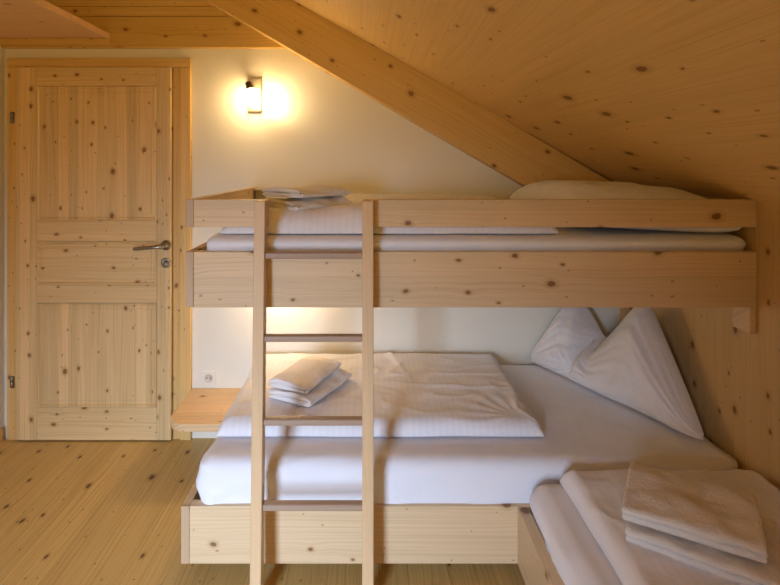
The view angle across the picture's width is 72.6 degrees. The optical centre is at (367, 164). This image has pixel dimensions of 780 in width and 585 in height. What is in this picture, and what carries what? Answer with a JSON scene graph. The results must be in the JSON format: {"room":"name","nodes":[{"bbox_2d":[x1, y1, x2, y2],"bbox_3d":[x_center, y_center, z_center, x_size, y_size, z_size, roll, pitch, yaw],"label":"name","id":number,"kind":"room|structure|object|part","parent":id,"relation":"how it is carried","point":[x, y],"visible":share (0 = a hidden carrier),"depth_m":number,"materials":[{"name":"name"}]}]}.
{"room":"bunk bedroom","nodes":[
{"label":"bunk bedroom","id":0,"kind":"room"},
{"bbox_2d":[0,45,3,438],"bbox_3d":[-2.015,-0.232,0.682,0.100,3.416,4.565,0,0,0],"label":"wall","id":1,"kind":"structure","parent":0,"point":[1,49],"depth_m":2.85,"materials":[{"name":"white paint"}]},
{"bbox_2d":[0,428,2,442],"bbox_3d":[-1.958,1.440,0.667,0.014,0.072,4.335,0,0,0],"label":"baseboard","id":2,"kind":"structure","parent":1,"relation":"attached to","point":[1,429],"depth_m":2.82,"materials":[{"name":"brown wood"}]},
{"bbox_2d":[0,0,108,44],"bbox_3d":[-1.673,-0.672,1.167,0.583,0.064,3.334,0,0,0],"label":"shelf","id":3,"kind":"object","parent":1,"relation":"attached to","point":[22,22],"visible":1,"depth_m":2.60,"materials":[{"name":"brown wood"}]},
{"bbox_2d":[0,438,524,584],"bbox_3d":[-0.302,1.516,0.682,3.526,0.080,4.565,0,0,0],"label":"floor","id":4,"kind":"structure","parent":0,"point":[73,512],"depth_m":2.15,"materials":[{"name":"brown wood"}]},
{"bbox_2d":[250,200,373,584],"bbox_3d":[-0.183,0.799,1.780,0.404,1.354,0.125,0,0,0],"label":"ladder","id":5,"kind":"object","parent":4,"relation":"on","point":[259,505],"visible":1,"depth_m":1.76,"materials":[{"name":"brown wood"}]},
{"bbox_2d":[181,480,532,563],"bbox_3d":[0.350,1.341,2.368,2.021,0.270,0.992,0,0,0],"label":"frame","id":6,"kind":"object","parent":4,"relation":"on","point":[408,533],"visible":0.31,"depth_m":1.87,"materials":[{"name":"brown wood"}]},
{"bbox_2d":[196,365,737,504],"bbox_3d":[0.361,1.186,2.369,1.996,0.264,0.985,0,0,0],"label":"mattress","id":7,"kind":"object","parent":6,"relation":"on","point":[584,429],"visible":0.38,"depth_m":1.92,"materials":[{"name":"white fabric"}]},
{"bbox_2d":[216,352,543,436],"bbox_3d":[0.047,1.018,2.448,1.277,0.070,0.799,0,0,0],"label":"duvet","id":8,"kind":"object","parent":7,"relation":"on","point":[416,394],"visible":0.75,"depth_m":2.22,"materials":[{"name":"white fabric"}]},
{"bbox_2d":[269,368,351,406],"bbox_3d":[-0.250,0.969,2.361,0.226,0.050,0.337,0,0,28],"label":"folded towel","id":9,"kind":"object","parent":8,"relation":"on","point":[339,376],"visible":0.44,"depth_m":2.25,"materials":[{"name":"white fabric"}]},
{"bbox_2d":[269,356,340,393],"bbox_3d":[-0.275,0.924,2.369,0.195,0.046,0.318,0,0,23],"label":"folded towel","id":10,"kind":"object","parent":9,"relation":"on","point":[307,372],"visible":1,"depth_m":2.32,"materials":[{"name":"white fabric"}]},
{"bbox_2d":[531,307,703,440],"bbox_3d":[1.145,0.831,2.452,0.273,0.438,0.909,0,0,-22],"label":"pillow","id":11,"kind":"object","parent":7,"relation":"on","point":[635,367],"visible":0.97,"depth_m":2.30,"materials":[{"name":"white fabric"}]},
{"bbox_2d":[518,507,563,584],"bbox_3d":[0.944,1.341,0.845,0.832,0.269,2.051,0,0,0],"label":"frame","id":12,"kind":"object","parent":4,"relation":"on","point":[536,565],"visible":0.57,"depth_m":1.72,"materials":[{"name":"brown wood"}]},
{"bbox_2d":[529,484,621,584],"bbox_3d":[0.949,1.209,0.863,0.824,0.221,2.018,0,0,0],"label":"mattress","id":13,"kind":"object","parent":12,"relation":"on","point":[576,555],"visible":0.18,"depth_m":1.57,"materials":[{"name":"white fabric"}]},
{"bbox_2d":[560,469,779,584],"bbox_3d":[1.000,1.064,1.298,0.685,0.066,1.079,0,0,0],"label":"duvet","id":14,"kind":"object","parent":13,"relation":"on","point":[598,496],"visible":0.44,"depth_m":1.59,"materials":[{"name":"white fabric"}]},
{"bbox_2d":[625,516,779,584],"bbox_3d":[0.929,1.013,1.474,0.343,0.055,0.304,0,0,35],"label":"folded towel","id":15,"kind":"object","parent":14,"relation":"on","point":[732,567],"visible":0.37,"depth_m":1.36,"materials":[{"name":"white fabric"}]},
{"bbox_2d":[622,461,767,563],"bbox_3d":[0.909,0.956,1.495,0.323,0.058,0.288,0,0,31],"label":"folded towel","id":16,"kind":"object","parent":15,"relation":"on","point":[723,518],"visible":1,"depth_m":1.44,"materials":[{"name":"white fabric"}]},
{"bbox_2d":[4,0,619,437],"bbox_3d":[-0.302,-0.196,2.912,3.526,3.344,0.146,0,0,0],"label":"wall","id":17,"kind":"structure","parent":0,"point":[312,127],"depth_m":2.86,"materials":[{"name":"white paint"}]},
{"bbox_2d":[7,58,191,439],"bbox_3d":[-1.444,0.451,2.814,0.987,2.050,0.102,0,0,0],"label":"door","id":18,"kind":"structure","parent":17,"relation":"in","point":[99,150],"depth_m":2.83,"materials":[{"name":"brown wood"}]},
{"bbox_3d":[-1.908,0.476,2.854,0.058,2.000,0.022,0,0,0],"label":"casing","id":19,"kind":"part","parent":18,"relation":"part of","materials":[{"name":"brown wood"}]},
{"bbox_3d":[-1.447,0.473,2.845,0.641,1.990,0.037,0,0,0],"label":"rail","id":20,"kind":"part","parent":18,"relation":"part of","materials":[{"name":"brown wood"}]},
{"bbox_3d":[-1.447,1.014,2.829,0.639,0.553,0.011,0,0,0],"label":"panel","id":21,"kind":"part","parent":18,"relation":"part of","materials":[{"name":"brown wood"}]},
{"bbox_3d":[-1.447,0.523,2.829,0.639,0.233,0.011,0,0,0],"label":"panel","id":22,"kind":"part","parent":18,"relation":"part of","materials":[{"name":"brown wood"}]},
{"bbox_3d":[-1.447,-0.064,2.829,0.639,0.713,0.011,0,0,0],"label":"panel","id":23,"kind":"part","parent":18,"relation":"part of","materials":[{"name":"brown wood"}]},
{"bbox_3d":[-1.444,-0.549,2.853,0.987,0.050,0.024,0,0,0],"label":"casing","id":24,"kind":"part","parent":18,"relation":"part of","materials":[{"name":"brown wood"}]},
{"bbox_3d":[-1.149,0.433,2.773,0.162,0.031,0.020,0,0,0],"label":"lever handle","id":25,"kind":"part","parent":18,"relation":"part of","materials":[{"name":"metal"}]},
{"bbox_3d":[-0.980,0.476,2.852,0.059,2.000,0.026,0,0,0],"label":"casing","id":26,"kind":"part","parent":18,"relation":"part of","materials":[{"name":"brown wood"}]},
{"bbox_2d":[1,17,284,48],"bbox_3d":[-1.076,-0.712,2.900,1.779,0.167,0.130,0,0,0],"label":"beam","id":27,"kind":"structure","parent":17,"relation":"on","point":[124,32],"depth_m":2.83,"materials":[{"name":"brown wood"}]},
{"bbox_2d":[171,388,240,431],"bbox_3d":[-0.806,1.223,2.663,0.283,0.036,0.402,0,0,0],"label":"wall shelf","id":28,"kind":"object","parent":17,"relation":"attached to","point":[202,409],"visible":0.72,"depth_m":2.61,"materials":[{"name":"brown wood"}]},
{"bbox_2d":[202,371,215,384],"bbox_3d":[-0.858,1.149,2.859,0.074,0.076,0.011,0,0,0],"label":"wall socket","id":29,"kind":"object","parent":17,"relation":"attached to","point":[208,377],"visible":1,"depth_m":2.86,"materials":[{"name":"beige plastic"}]},
{"bbox_2d":[245,79,261,111],"bbox_3d":[-0.612,-0.376,2.811,0.080,0.178,0.108,0,0,0],"label":"wall lamp","id":30,"kind":"object","parent":17,"relation":"attached to","point":[253,94],"visible":1,"depth_m":2.85,"materials":[{"name":"silver metal"}]},
{"bbox_3d":[-0.609,-0.365,2.794,0.075,0.080,0.074,0,0,0],"label":"lamp shade","id":31,"kind":"part","parent":30,"relation":"part of","materials":[{"name":"white"}]},
{"bbox_2d":[186,187,756,333],"bbox_3d":[0.361,0.356,2.358,1.998,0.471,1.012,0,0,0],"label":"bunk","id":32,"kind":"object","parent":17,"relation":"attached to","point":[402,278],"visible":0.84,"depth_m":1.85,"materials":[{"name":"brown wood"}]},
{"bbox_3d":[-0.624,0.169,2.358,0.028,0.098,1.012,0,0,0],"label":"rail","id":33,"kind":"part","parent":32,"relation":"part of","materials":[{"name":"brown wood"}]},
{"bbox_3d":[-0.480,0.169,1.868,0.259,0.097,0.030,0,0,0],"label":"guard rail","id":34,"kind":"part","parent":32,"relation":"part of","materials":[{"name":"brown wood"}]},
{"bbox_2d":[206,227,745,250],"bbox_3d":[0.382,0.359,2.361,1.958,0.218,0.999,0,0,0],"label":"mattress","id":35,"kind":"object","parent":32,"relation":"on","point":[568,238],"visible":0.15,"depth_m":1.88,"materials":[{"name":"white fabric"}]},
{"bbox_2d":[220,193,558,233],"bbox_3d":[0.077,0.195,2.375,1.231,0.108,0.930,0,0,0],"label":"duvet","id":36,"kind":"object","parent":35,"relation":"on","point":[345,218],"visible":0.3,"depth_m":1.92,"materials":[{"name":"white fabric"}]},
{"bbox_2d":[264,196,352,210],"bbox_3d":[-0.251,0.149,2.157,0.277,0.045,0.272,0,0,-43],"label":"folded towel","id":37,"kind":"object","parent":36,"relation":"on","point":[295,204],"visible":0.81,"depth_m":2.07,"materials":[{"name":"white fabric"}]},
{"bbox_2d":[262,184,349,197],"bbox_3d":[-0.255,0.102,2.174,0.260,0.047,0.257,0,0,41],"label":"folded towel","id":38,"kind":"object","parent":37,"relation":"on","point":[315,190],"visible":1,"depth_m":2.10,"materials":[{"name":"white fabric"}]},
{"bbox_2d":[509,180,740,232],"bbox_3d":[1.030,0.161,2.312,0.599,0.189,0.860,0,0,0],"label":"pillow","id":39,"kind":"object","parent":35,"relation":"on","point":[548,189],"visible":0.52,"depth_m":1.99,"materials":[{"name":"white fabric"}]},
{"bbox_3d":[0.672,0.169,1.868,1.376,0.097,0.030,0,0,0],"label":"guard rail","id":40,"kind":"part","parent":32,"relation":"part of","materials":[{"name":"brown wood"}]},
{"bbox_2d":[292,0,779,203],"bbox_3d":[-0.278,-0.849,0.682,3.575,2.069,4.465,0,0,0],"label":"ceiling","id":41,"kind":"structure","parent":0,"point":[684,95],"depth_m":1.60,"materials":[{"name":"brown wood"}]},
{"bbox_2d":[204,0,610,186],"bbox_3d":[-0.196,-0.624,2.813,3.112,2.092,0.102,0,0,0],"label":"rafter","id":42,"kind":"object","parent":41,"relation":"attached to","point":[512,152],"visible":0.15,"depth_m":2.76,"materials":[{"name":"brown wood"}]},
{"bbox_2d":[620,197,779,489],"bbox_3d":[1.411,0.777,0.682,0.100,1.397,4.365,0,0,0],"label":"wall","id":43,"kind":"structure","parent":0,"point":[730,375],"depth_m":1.92,"materials":[{"name":"brown wood"}]}
]}

